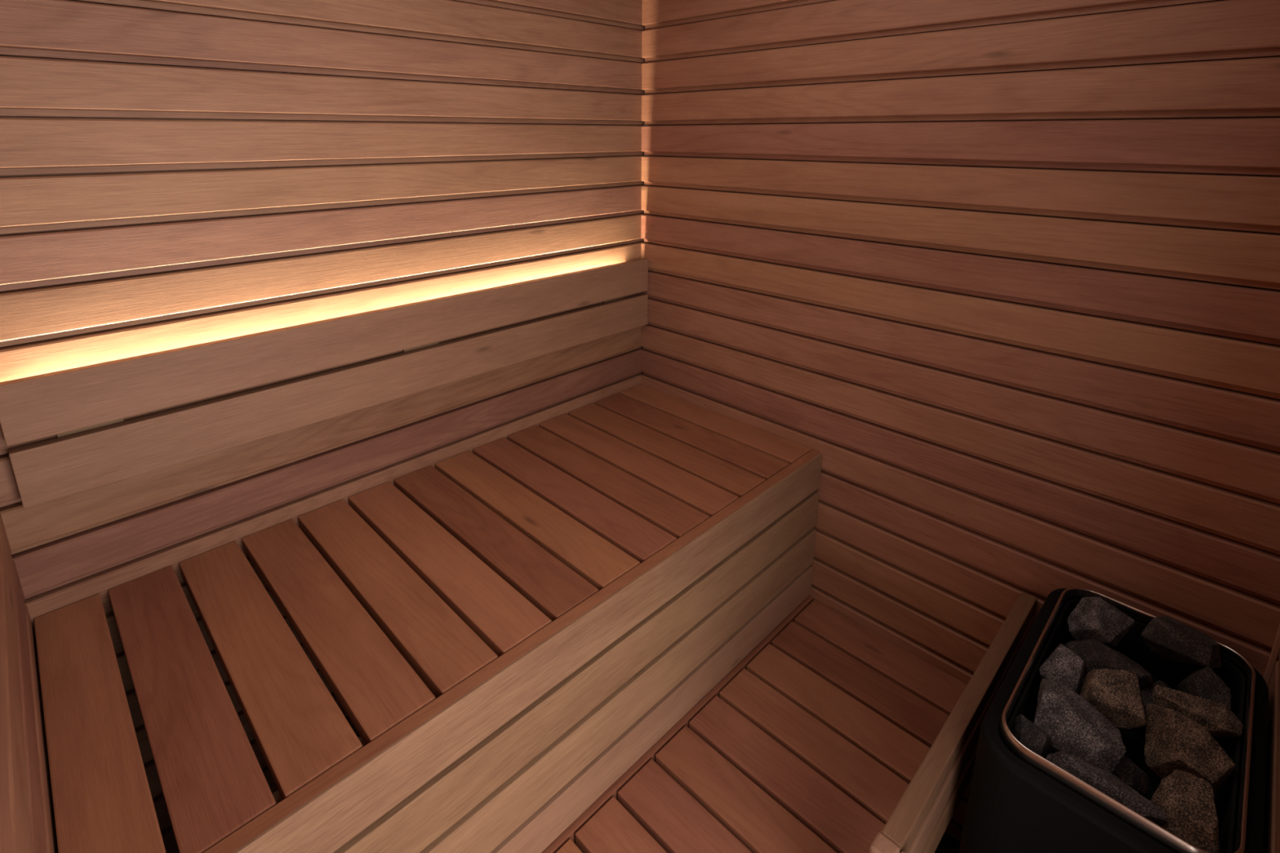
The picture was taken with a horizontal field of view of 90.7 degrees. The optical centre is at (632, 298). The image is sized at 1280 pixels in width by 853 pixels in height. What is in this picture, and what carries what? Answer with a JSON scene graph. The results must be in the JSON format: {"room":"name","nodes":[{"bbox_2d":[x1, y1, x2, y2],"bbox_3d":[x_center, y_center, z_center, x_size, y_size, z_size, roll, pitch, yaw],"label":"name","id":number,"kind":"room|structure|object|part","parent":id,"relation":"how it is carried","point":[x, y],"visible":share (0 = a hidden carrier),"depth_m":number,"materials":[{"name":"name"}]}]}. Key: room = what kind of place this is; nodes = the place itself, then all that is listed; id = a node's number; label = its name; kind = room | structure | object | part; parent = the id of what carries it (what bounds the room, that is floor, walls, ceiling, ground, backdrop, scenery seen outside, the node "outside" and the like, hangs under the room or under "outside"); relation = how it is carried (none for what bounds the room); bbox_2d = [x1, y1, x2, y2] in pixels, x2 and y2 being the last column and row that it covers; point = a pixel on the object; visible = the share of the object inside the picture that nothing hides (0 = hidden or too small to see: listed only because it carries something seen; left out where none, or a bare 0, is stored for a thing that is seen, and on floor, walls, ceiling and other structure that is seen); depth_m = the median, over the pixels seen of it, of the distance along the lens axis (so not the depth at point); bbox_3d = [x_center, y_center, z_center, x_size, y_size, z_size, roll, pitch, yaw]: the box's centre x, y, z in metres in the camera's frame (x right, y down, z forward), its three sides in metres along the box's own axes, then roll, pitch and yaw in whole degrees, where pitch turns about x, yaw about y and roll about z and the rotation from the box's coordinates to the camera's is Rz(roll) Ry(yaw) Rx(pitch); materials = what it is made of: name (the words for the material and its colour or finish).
{"room":"spa","nodes":[
{"label":"spa","id":0,"kind":"room"},
{"bbox_2d":[0,513,57,852],"bbox_3d":[-0.500,0.475,0.443,0.102,2.210,1.488,-14,20,-43],"label":"wall","id":1,"kind":"structure","parent":0,"point":[27,816],"depth_m":0.71,"materials":[{"name":"brown wood"}]},
{"bbox_2d":[0,0,647,852],"bbox_3d":[-0.517,0.197,1.512,1.499,2.210,0.102,-14,20,-43],"label":"wall","id":2,"kind":"structure","parent":0,"point":[175,174],"depth_m":1.21,"materials":[{"name":"brown wood"}]},
{"bbox_2d":[0,258,648,509],"bbox_3d":[-0.461,0.102,1.446,1.401,0.203,0.032,-14,20,-43],"label":"backrest","id":3,"kind":"object","parent":2,"relation":"attached to","point":[86,406],"visible":1,"depth_m":1.21,"materials":[{"name":"brown wood"}]},
{"bbox_2d":[573,799,960,852],"bbox_3d":[0.031,1.397,1.254,1.635,0.085,1.658,-14,20,-43],"label":"floor","id":4,"kind":"structure","parent":0,"point":[948,843],"depth_m":1.49,"materials":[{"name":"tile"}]},
{"bbox_2d":[34,384,822,852],"bbox_3d":[-0.254,0.869,1.416,1.428,0.855,0.634,-14,20,-43],"label":"bench","id":5,"kind":"object","parent":4,"relation":"on","point":[562,591],"visible":0.98,"depth_m":1.07,"materials":[{"name":"brown wood"}]},
{"bbox_2d":[541,595,967,852],"bbox_3d":[0.124,1.168,1.100,1.426,0.436,0.473,-14,20,-43],"label":"bench","id":6,"kind":"object","parent":4,"relation":"on","point":[811,743],"visible":0.73,"depth_m":1.25,"materials":[{"name":"brown wood"}]},
{"bbox_2d":[959,586,1268,852],"bbox_3d":[0.736,0.967,1.032,0.474,0.859,0.291,-14,20,-43],"label":"heater","id":7,"kind":"object","parent":4,"relation":"on","point":[1020,801],"depth_m":0.88,"materials":[{"name":"black painted metal"}]},
{"bbox_3d":[0.565,0.636,0.891,0.049,0.082,0.057,4,15,15],"label":"heater stone","id":8,"kind":"part","parent":7,"relation":"part of","materials":[{"name":"grey stone"}]},
{"bbox_3d":[0.681,0.585,0.998,0.088,0.083,0.055,-14,20,-43],"label":"heater stone","id":9,"kind":"part","parent":7,"relation":"part of","materials":[{"name":"grey stone"}]},
{"bbox_3d":[0.627,0.611,0.896,0.080,0.072,0.116,-9,17,-30],"label":"heater stone","id":10,"kind":"part","parent":7,"relation":"part of","materials":[{"name":"grey stone"}]},
{"bbox_3d":[0.800,0.557,1.085,0.072,0.092,0.078,-9,17,-32],"label":"heater stone","id":11,"kind":"part","parent":7,"relation":"part of","materials":[{"name":"grey stone"}]},
{"bbox_3d":[0.613,0.637,0.822,0.053,0.063,0.126,-11,18,-36],"label":"heater stone","id":12,"kind":"part","parent":7,"relation":"part of","materials":[{"name":"grey stone"}]},
{"bbox_3d":[0.765,0.603,1.024,0.115,0.073,0.089,10,18,34],"label":"heater stone","id":13,"kind":"part","parent":7,"relation":"part of","materials":[{"name":"stone"}]},
{"bbox_3d":[0.717,0.589,0.940,0.083,0.076,0.080,11,18,35],"label":"heater stone","id":14,"kind":"part","parent":7,"relation":"part of","materials":[{"name":"brown stone"}]},
{"bbox_3d":[0.673,0.661,0.871,0.048,0.059,0.059,-14,20,-43],"label":"heater stone","id":15,"kind":"part","parent":7,"relation":"part of","materials":[{"name":"grey stone"}]},
{"bbox_3d":[0.810,0.631,0.961,0.077,0.051,0.080,-1,15,-6],"label":"heater stone","id":16,"kind":"part","parent":7,"relation":"part of","materials":[{"name":"stone"}]},
{"bbox_3d":[0.884,0.559,1.015,0.073,0.061,0.090,-8,17,-30],"label":"heater stone","id":17,"kind":"part","parent":7,"relation":"part of","materials":[{"name":"grey stone"}]},
{"bbox_3d":[0.685,0.641,0.786,0.068,0.084,0.091,11,18,36],"label":"heater stone","id":18,"kind":"part","parent":7,"relation":"part of","materials":[{"name":"brown stone"}]},
{"bbox_3d":[0.755,0.617,0.869,0.082,0.090,0.100,-7,16,-24],"label":"heater stone","id":19,"kind":"part","parent":7,"relation":"part of","materials":[{"name":"brown stone"}]},
{"bbox_3d":[0.816,0.598,0.915,0.052,0.044,0.096,-11,18,-37],"label":"heater stone","id":20,"kind":"part","parent":7,"relation":"part of","materials":[{"name":"brown stone"}]},
{"bbox_3d":[0.880,0.600,0.967,0.050,0.069,0.090,5,15,20],"label":"heater stone","id":21,"kind":"part","parent":7,"relation":"part of","materials":[{"name":"stone"}]},
{"bbox_2d":[640,0,1279,842],"bbox_3d":[0.587,0.203,1.490,0.102,2.210,1.488,-14,20,-43],"label":"wall","id":22,"kind":"structure","parent":0,"point":[1011,268],"depth_m":1.25,"materials":[{"name":"brown wood"}]},
{"bbox_2d":[869,591,1036,852],"bbox_3d":[0.575,0.827,1.087,0.683,0.338,0.059,-14,20,-43],"label":"guard","id":23,"kind":"object","parent":22,"relation":"attached to","point":[919,820],"visible":0.85,"depth_m":0.99,"materials":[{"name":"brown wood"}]},
{"bbox_3d":[0.332,0.857,0.866,0.028,0.285,0.030,-14,20,-43],"label":"post","id":24,"kind":"part","parent":23,"relation":"part of","materials":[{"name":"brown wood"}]},
{"bbox_2d":[1263,624,1279,686],"bbox_3d":[1.046,0.343,0.969,0.008,2.100,0.008,-14,20,-43],"label":"trim","id":25,"kind":"structure","parent":22,"relation":"attached to","point":[1276,647],"depth_m":1.03,"materials":[{"name":"brown wood"}]},
{"bbox_2d":[1262,649,1279,852],"bbox_3d":[0.822,0.414,0.677,0.816,2.210,0.102,-14,20,-43],"label":"wall","id":26,"kind":"structure","parent":0,"point":[1271,844],"depth_m":0.86,"materials":[{"name":"brown wood"}]}
]}

